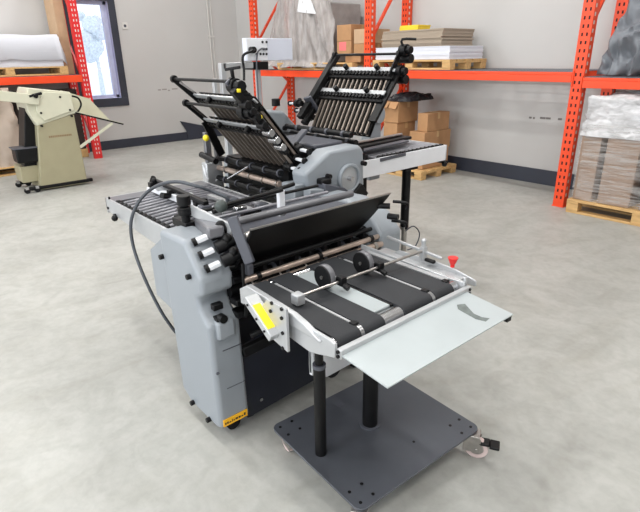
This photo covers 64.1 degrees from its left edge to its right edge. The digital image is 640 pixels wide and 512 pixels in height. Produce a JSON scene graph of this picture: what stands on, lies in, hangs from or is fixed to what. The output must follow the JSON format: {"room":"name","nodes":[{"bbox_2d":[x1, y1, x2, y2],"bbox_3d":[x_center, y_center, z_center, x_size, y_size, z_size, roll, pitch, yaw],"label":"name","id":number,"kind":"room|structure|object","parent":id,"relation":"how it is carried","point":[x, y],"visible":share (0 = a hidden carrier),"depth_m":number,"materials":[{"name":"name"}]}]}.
{"room":"print shop","nodes":[
{"label":"print shop","id":0,"kind":"room"},
{"bbox_2d":[0,0,240,142],"bbox_3d":[-5.977,-3.894,7.491,10.940,5.200,0.200,-18,27,-37],"label":"wall","id":1,"kind":"structure","parent":0,"point":[163,39],"depth_m":10.01,"materials":[{"name":"grey paint"}]},
{"bbox_2d":[62,0,128,106],"bbox_3d":[-4.123,-3.687,9.223,1.035,1.920,0.175,-18,27,-37],"label":"window","id":2,"kind":"structure","parent":1,"relation":"in","point":[109,19],"depth_m":9.41,"materials":[{"name":"dark grey painted aluminium"},{"name":"glass"}]},
{"bbox_2d":[121,22,127,28],"bbox_3d":[-3.590,-4.236,9.409,0.110,0.120,0.016,-18,27,-37],"label":"wall socket","id":3,"kind":"object","parent":1,"relation":"attached to","point":[124,24],"visible":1,"depth_m":9.40,"materials":[{"name":"plastic"}]},
{"bbox_2d":[88,132,188,151],"bbox_3d":[-5.863,-1.537,8.323,10.940,0.200,0.020,-18,27,-37],"label":"baseboard","id":4,"kind":"structure","parent":1,"relation":"attached to","point":[156,139],"depth_m":10.17,"materials":[{"name":"grey paint"}]},
{"bbox_2d":[180,121,222,139],"bbox_3d":[-2.302,-2.796,11.106,1.560,0.400,0.015,-18,27,-37],"label":"trim","id":5,"kind":"structure","parent":1,"relation":"attached to","point":[194,131],"depth_m":10.83,"materials":[{"name":"grey paint"}]},
{"bbox_2d":[206,0,217,88],"bbox_3d":[-2.251,-5.162,10.286,0.130,5.000,0.030,-18,27,-37],"label":"conduit","id":6,"kind":"object","parent":1,"relation":"attached to","point":[209,36],"visible":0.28,"depth_m":10.54,"materials":[{"name":"plastic"}]},
{"bbox_2d":[0,136,639,511],"bbox_3d":[-1.083,0.544,3.190,11.340,0.100,15.050,-18,27,-37],"label":"floor","id":7,"kind":"structure","parent":0,"point":[97,414],"depth_m":2.78,"materials":[{"name":"concrete"}]},
{"bbox_2d":[0,166,15,176],"bbox_3d":[-5.129,-1.301,7.783,1.280,0.130,0.770,-18,27,-37],"label":"pallet","id":8,"kind":"object","parent":7,"relation":"on","point":[9,170],"visible":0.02,"depth_m":7.72,"materials":[{"name":"brown wood"}]},
{"bbox_2d":[0,88,18,167],"bbox_3d":[-5.127,-1.902,7.529,1.274,1.173,0.779,-18,27,-37],"label":"load","id":9,"kind":"object","parent":8,"relation":"on","point":[9,127],"visible":0.61,"depth_m":7.58},
{"bbox_2d":[0,0,102,158],"bbox_3d":[-5.223,-3.037,7.737,2.980,3.400,0.790,-18,27,-37],"label":"rack","id":10,"kind":"object","parent":7,"relation":"on","point":[82,77],"visible":0.61,"depth_m":8.32,"materials":[{"name":"metal"}]},
{"bbox_2d":[0,66,68,76],"bbox_3d":[-4.921,-2.886,8.009,1.660,0.130,0.680,-18,27,-37],"label":"pallet","id":11,"kind":"object","parent":10,"relation":"on","point":[53,70],"visible":1,"depth_m":8.03,"materials":[{"name":"brown wood"}]},
{"bbox_2d":[0,34,67,67],"bbox_3d":[-5.013,-3.143,7.828,1.890,0.482,0.720,-18,27,-37],"label":"paper stack","id":12,"kind":"object","parent":11,"relation":"on","point":[16,50],"visible":1,"depth_m":7.88,"materials":[{"name":"white paper"}]},
{"bbox_2d":[44,0,74,73],"bbox_3d":[-4.345,-3.950,8.395,0.150,1.811,0.482,-18,27,-37],"label":"cardboard box","id":13,"kind":"object","parent":10,"relation":"on","point":[54,9],"visible":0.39,"depth_m":8.34,"materials":[{"name":"brown cardboard"}]},
{"bbox_2d":[0,87,123,193],"bbox_3d":[-3.691,-1.603,6.753,2.061,1.394,0.650,-18,27,-37],"label":"machine","id":14,"kind":"object","parent":7,"relation":"on","point":[48,154],"visible":1,"depth_m":6.67,"materials":[{"name":"beige metal"}]},
{"bbox_2d":[60,90,108,119],"bbox_3d":[-3.325,-2.132,7.272,0.609,0.461,0.010,-18,27,-37],"label":"tray","id":15,"kind":"object","parent":14,"relation":"on","point":[88,107],"depth_m":7.27,"materials":[{"name":"beige metal"}]},
{"bbox_2d":[75,112,123,147],"bbox_3d":[-3.009,-1.756,7.015,0.636,0.475,0.028,-18,27,-37],"label":"tray","id":16,"kind":"object","parent":14,"relation":"on","point":[110,124],"depth_m":6.95,"materials":[{"name":"beige metal"}]},
{"bbox_2d":[81,148,88,156],"bbox_3d":[-4.627,-1.764,8.925,1.010,0.144,0.400,-18,27,-37],"label":"pallet","id":17,"kind":"object","parent":7,"relation":"on","point":[85,153],"visible":0.18,"depth_m":9.05,"materials":[{"name":"brown wood"}]},
{"bbox_2d":[9,88,86,148],"bbox_3d":[-4.630,-2.303,8.721,0.970,1.004,0.360,-18,27,-37],"label":"load","id":18,"kind":"object","parent":17,"relation":"on","point":[78,121],"visible":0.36,"depth_m":8.84},
{"bbox_2d":[105,176,408,429],"bbox_3d":[-0.410,0.045,2.806,1.121,1.086,1.428,-18,27,-37],"label":"paper folding machine","id":19,"kind":"object","parent":7,"relation":"on","point":[208,247],"visible":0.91,"depth_m":2.25,"materials":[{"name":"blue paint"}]},
{"bbox_2d":[129,180,229,332],"bbox_3d":[-0.703,0.082,2.618,0.579,0.972,0.159,7,23,20],"label":"power cable","id":20,"kind":"object","parent":19,"relation":"hanging from","point":[149,190],"visible":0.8,"depth_m":2.60,"materials":[{"name":"black rubber"}]},
{"bbox_2d":[191,237,197,246],"bbox_3d":[-0.502,-0.056,2.046,0.024,0.037,0.034,-11,24,-24],"label":"knob","id":21,"kind":"object","parent":19,"relation":"attached to","point":[194,240],"depth_m":2.04,"materials":[{"name":"black plastic"}]},
{"bbox_2d":[197,251,203,259],"bbox_3d":[-0.474,-0.003,2.033,0.024,0.037,0.034,-11,24,-24],"label":"knob","id":22,"kind":"object","parent":19,"relation":"attached to","point":[200,254],"depth_m":2.02,"materials":[{"name":"black plastic"}]},
{"bbox_2d":[203,264,210,272],"bbox_3d":[-0.446,0.050,2.019,0.024,0.037,0.034,-11,24,-24],"label":"knob","id":23,"kind":"object","parent":19,"relation":"attached to","point":[206,267],"depth_m":2.01,"materials":[{"name":"black plastic"}]},
{"bbox_2d":[225,412,245,424],"bbox_3d":[-0.373,0.718,2.260,0.105,0.014,0.002,-18,27,-37],"label":"print","id":24,"kind":"object","parent":19,"relation":"attached to","point":[236,416],"depth_m":2.26},
{"bbox_2d":[170,37,447,251],"bbox_3d":[0.020,-0.619,3.608,1.995,1.726,1.377,-18,27,-37],"label":"machine","id":25,"kind":"object","parent":7,"relation":"on","point":[273,151],"visible":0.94,"depth_m":3.21,"materials":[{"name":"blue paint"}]},
{"bbox_2d":[301,158,307,163],"bbox_3d":[-0.086,-0.530,2.850,0.036,0.036,0.017,-18,27,-37],"label":"knob","id":26,"kind":"object","parent":25,"relation":"attached to","point":[304,160],"depth_m":2.84,"materials":[{"name":"black plastic"}]},
{"bbox_2d":[306,148,311,154],"bbox_3d":[-0.060,-0.582,2.854,0.036,0.036,0.017,-18,27,-37],"label":"knob","id":27,"kind":"object","parent":25,"relation":"attached to","point":[309,151],"depth_m":2.85,"materials":[{"name":"black plastic"}]},
{"bbox_2d":[286,134,342,149],"bbox_3d":[-0.086,-0.717,3.199,0.230,0.030,0.430,-18,27,-37],"label":"tray","id":28,"kind":"object","parent":25,"relation":"on","point":[312,142],"depth_m":3.09,"materials":[{"name":"grey paint"}]},
{"bbox_2d":[240,236,512,511],"bbox_3d":[0.204,0.456,2.018,0.876,0.875,0.809,-18,27,-37],"label":"conveyor","id":29,"kind":"object","parent":7,"relation":"on","point":[389,314],"visible":1,"depth_m":1.93,"materials":[{"name":"white metal"}]},
{"bbox_2d":[380,248,462,279],"bbox_3d":[0.431,0.032,2.206,0.060,0.010,0.450,-18,27,-37],"label":"rail","id":30,"kind":"object","parent":29,"relation":"attached to","point":[444,270],"depth_m":2.16,"materials":[{"name":"white metal"}]},
{"bbox_2d":[386,162,455,180],"bbox_3d":[1.408,-1.282,7.444,0.800,0.120,0.800,-18,27,-37],"label":"pallet","id":31,"kind":"object","parent":7,"relation":"on","point":[419,174],"visible":0.43,"depth_m":7.16,"materials":[{"name":"brown wood"}]},
{"bbox_2d":[384,121,414,135],"bbox_3d":[1.136,-1.634,7.364,0.392,0.599,0.252,-18,27,-37],"label":"cardboard box","id":32,"kind":"object","parent":31,"relation":"on","point":[390,128],"visible":0.39,"depth_m":7.18,"materials":[{"name":"brown cardboard"}]},
{"bbox_2d":[383,101,417,122],"bbox_3d":[1.105,-2.040,7.192,0.484,0.281,0.302,-18,27,-37],"label":"cardboard box","id":33,"kind":"object","parent":32,"relation":"on","point":[395,111],"visible":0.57,"depth_m":7.08,"materials":[{"name":"brown cardboard"}]},
{"bbox_2d":[388,91,433,101],"bbox_3d":[1.257,-2.232,7.118,0.602,0.112,0.426,-18,27,-37],"label":"plastic film","id":34,"kind":"object","parent":33,"relation":"on","point":[403,96],"visible":1,"depth_m":7.01,"materials":[{"name":"black plastic"}]},
{"bbox_2d":[418,147,447,169],"bbox_3d":[1.539,-1.404,7.237,0.570,0.249,0.242,-18,27,-37],"label":"cardboard box","id":35,"kind":"object","parent":31,"relation":"on","point":[434,164],"visible":0.16,"depth_m":7.13,"materials":[{"name":"brown cardboard"}]},
{"bbox_2d":[410,128,450,146],"bbox_3d":[1.539,-1.638,7.149,0.580,0.249,0.262,-18,27,-37],"label":"cardboard box","id":36,"kind":"object","parent":35,"relation":"on","point":[439,136],"visible":0.48,"depth_m":7.01,"materials":[{"name":"brown cardboard"}]},
{"bbox_2d":[417,110,449,131],"bbox_3d":[1.565,-1.859,7.041,0.480,0.239,0.172,-18,27,-37],"label":"cardboard box","id":37,"kind":"object","parent":36,"relation":"on","point":[434,120],"visible":1,"depth_m":6.94,"materials":[{"name":"brown cardboard"}]},
{"bbox_2d":[248,0,639,207],"bbox_3d":[1.985,-2.624,6.345,0.890,3.400,8.890,-18,27,-37],"label":"rack","id":38,"kind":"object","parent":7,"relation":"on","point":[581,77],"visible":0.58,"depth_m":5.58,"materials":[{"name":"metal"}]},
{"bbox_2d":[277,62,384,69],"bbox_3d":[0.163,-3.123,8.393,0.780,0.110,1.850,-18,27,-37],"label":"pallet","id":39,"kind":"object","parent":38,"relation":"on","point":[350,64],"visible":0.41,"depth_m":8.14,"materials":[{"name":"brown wood"}]},
{"bbox_2d":[268,0,360,67],"bbox_3d":[-0.237,-3.818,8.462,0.863,1.302,2.020,-18,27,-37],"label":"load","id":40,"kind":"object","parent":39,"relation":"on","point":[311,25],"visible":0.79,"depth_m":7.98,"materials":[{"name":"grey plastic"}]},
{"bbox_2d":[345,56,376,61],"bbox_3d":[0.632,-2.964,7.679,0.390,0.091,0.322,-18,27,-37],"label":"cardboard box","id":41,"kind":"object","parent":39,"relation":"on","point":[347,58],"visible":0.41,"depth_m":7.54,"materials":[{"name":"brown cardboard"}]},
{"bbox_2d":[337,41,353,53],"bbox_3d":[0.505,-3.131,7.711,0.402,0.200,0.300,-18,27,-37],"label":"cardboard box","id":42,"kind":"object","parent":41,"relation":"on","point":[343,47],"visible":0.36,"depth_m":7.56,"materials":[{"name":"brown cardboard"}]},
{"bbox_2d":[337,24,363,40],"bbox_3d":[0.532,-3.339,7.658,0.480,0.221,0.302,-18,27,-37],"label":"cardboard box","id":43,"kind":"object","parent":42,"relation":"on","point":[344,32],"visible":0.66,"depth_m":7.48,"materials":[{"name":"brown cardboard"}]},
{"bbox_2d":[354,43,382,52],"bbox_3d":[0.759,-3.036,7.515,0.460,0.156,0.282,-18,27,-37],"label":"cardboard box","id":44,"kind":"object","parent":41,"relation":"on","point":[358,48],"visible":0.31,"depth_m":7.40,"materials":[{"name":"brown cardboard"}]},
{"bbox_2d":[354,29,389,43],"bbox_3d":[0.756,-3.200,7.451,0.460,0.194,0.282,-18,27,-37],"label":"cardboard box","id":45,"kind":"object","parent":44,"relation":"on","point":[358,33],"visible":0.47,"depth_m":7.35,"materials":[{"name":"brown cardboard"}]},
{"bbox_2d":[373,58,486,69],"bbox_3d":[1.464,-2.612,6.956,0.800,0.120,1.300,-18,27,-37],"label":"pallet","id":46,"kind":"object","parent":38,"relation":"on","point":[442,64],"visible":0.74,"depth_m":6.63,"materials":[{"name":"brown wood"}]},
{"bbox_2d":[375,46,483,59],"bbox_3d":[1.450,-2.735,6.889,0.732,0.154,1.241,-18,27,-37],"label":"paper stack","id":47,"kind":"object","parent":46,"relation":"on","point":[427,52],"visible":0.67,"depth_m":6.49,"materials":[{"name":"white paper"}]},
{"bbox_2d":[381,28,474,47],"bbox_3d":[1.430,-2.916,6.855,0.683,0.202,1.020,-18,27,-37],"label":"stack","id":48,"kind":"object","parent":47,"relation":"on","point":[436,36],"visible":0.96,"depth_m":6.55,"materials":[{"name":"beige cardboard"}]},
{"bbox_2d":[399,25,430,30],"bbox_3d":[1.255,-3.017,6.759,0.252,0.057,0.318,-18,27,-37],"label":"paper package","id":49,"kind":"object","parent":48,"relation":"on","point":[406,27],"visible":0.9,"depth_m":6.67},
{"bbox_2d":[596,0,639,75],"bbox_3d":[3.609,-2.103,4.478,0.950,0.990,1.919,-18,27,-37],"label":"tarpaulin","id":50,"kind":"object","parent":38,"relation":"on","point":[622,56],"visible":1,"depth_m":4.86,"materials":[{"name":"grey plastic"}]},
{"bbox_2d":[566,197,639,226],"bbox_3d":[3.380,-0.453,5.199,0.780,0.144,1.400,-18,27,-37],"label":"pallet","id":51,"kind":"object","parent":7,"relation":"on","point":[573,205],"visible":0.44,"depth_m":5.27,"materials":[{"name":"brown wood"}]},
{"bbox_2d":[572,136,608,200],"bbox_3d":[2.997,-0.979,5.460,0.680,0.653,0.190,-18,27,-37],"label":"paper stack","id":52,"kind":"object","parent":51,"relation":"on","point":[593,149],"visible":0.51,"depth_m":5.25,"materials":[{"name":"beige paper"}]},
{"bbox_2d":[597,138,639,207],"bbox_3d":[3.196,-0.898,5.244,0.680,0.653,0.300,-18,27,-37],"label":"paper stack","id":53,"kind":"object","parent":51,"relation":"on","point":[620,179],"visible":0.81,"depth_m":5.03,"materials":[{"name":"beige paper"}]},
{"bbox_2d":[580,90,639,140],"bbox_3d":[3.358,-1.040,4.970,0.761,1.104,1.438,-18,27,-37],"label":"wrap","id":54,"kind":"object","parent":53,"relation":"on","point":[616,115],"visible":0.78,"depth_m":4.95,"materials":[{"name":"white plastic"}]},
{"bbox_2d":[235,0,637,173],"bbox_3d":[3.089,-3.314,5.588,0.200,5.200,15.050,-18,27,-37],"label":"wall","id":55,"kind":"structure","parent":0,"point":[490,121],"depth_m":6.74,"materials":[{"name":"white paint"}]},
{"bbox_2d":[447,155,575,189],"bbox_3d":[3.049,-0.954,6.433,0.020,0.190,14.650,-18,27,-37],"label":"baseboard","id":56,"kind":"structure","parent":55,"relation":"attached to","point":[527,174],"depth_m":6.95,"materials":[{"name":"grey paint"}]},
{"bbox_2d":[529,117,561,119],"bbox_3d":[2.822,-1.725,6.412,0.003,0.035,0.425,-18,27,-37],"label":"scuffs","id":57,"kind":"object","parent":55,"relation":"attached to","point":[529,117],"visible":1,"depth_m":6.41,"materials":[{"name":"black paint"}]},
{"label":"outside","id":58,"kind":"structure","parent":0,"visible":0},
{"bbox_2d":[89,74,112,95],"bbox_3d":[-32.766,-11.327,36.404,120.000,0.100,79.550,-18,27,-37],"label":"snow ground","id":59,"kind":"structure","parent":58,"point":[94,79],"depth_m":47.55,"materials":[{"name":"white snow"}]},
{"bbox_2d":[78,11,105,94],"bbox_3d":[-13.769,-12.214,31.008,1.859,4.837,1.557,-18,27,-37],"label":"tree","id":60,"kind":"object","parent":59,"relation":"on","point":[92,32],"visible":0.91,"depth_m":30.36,"materials":[{"name":"plant"}]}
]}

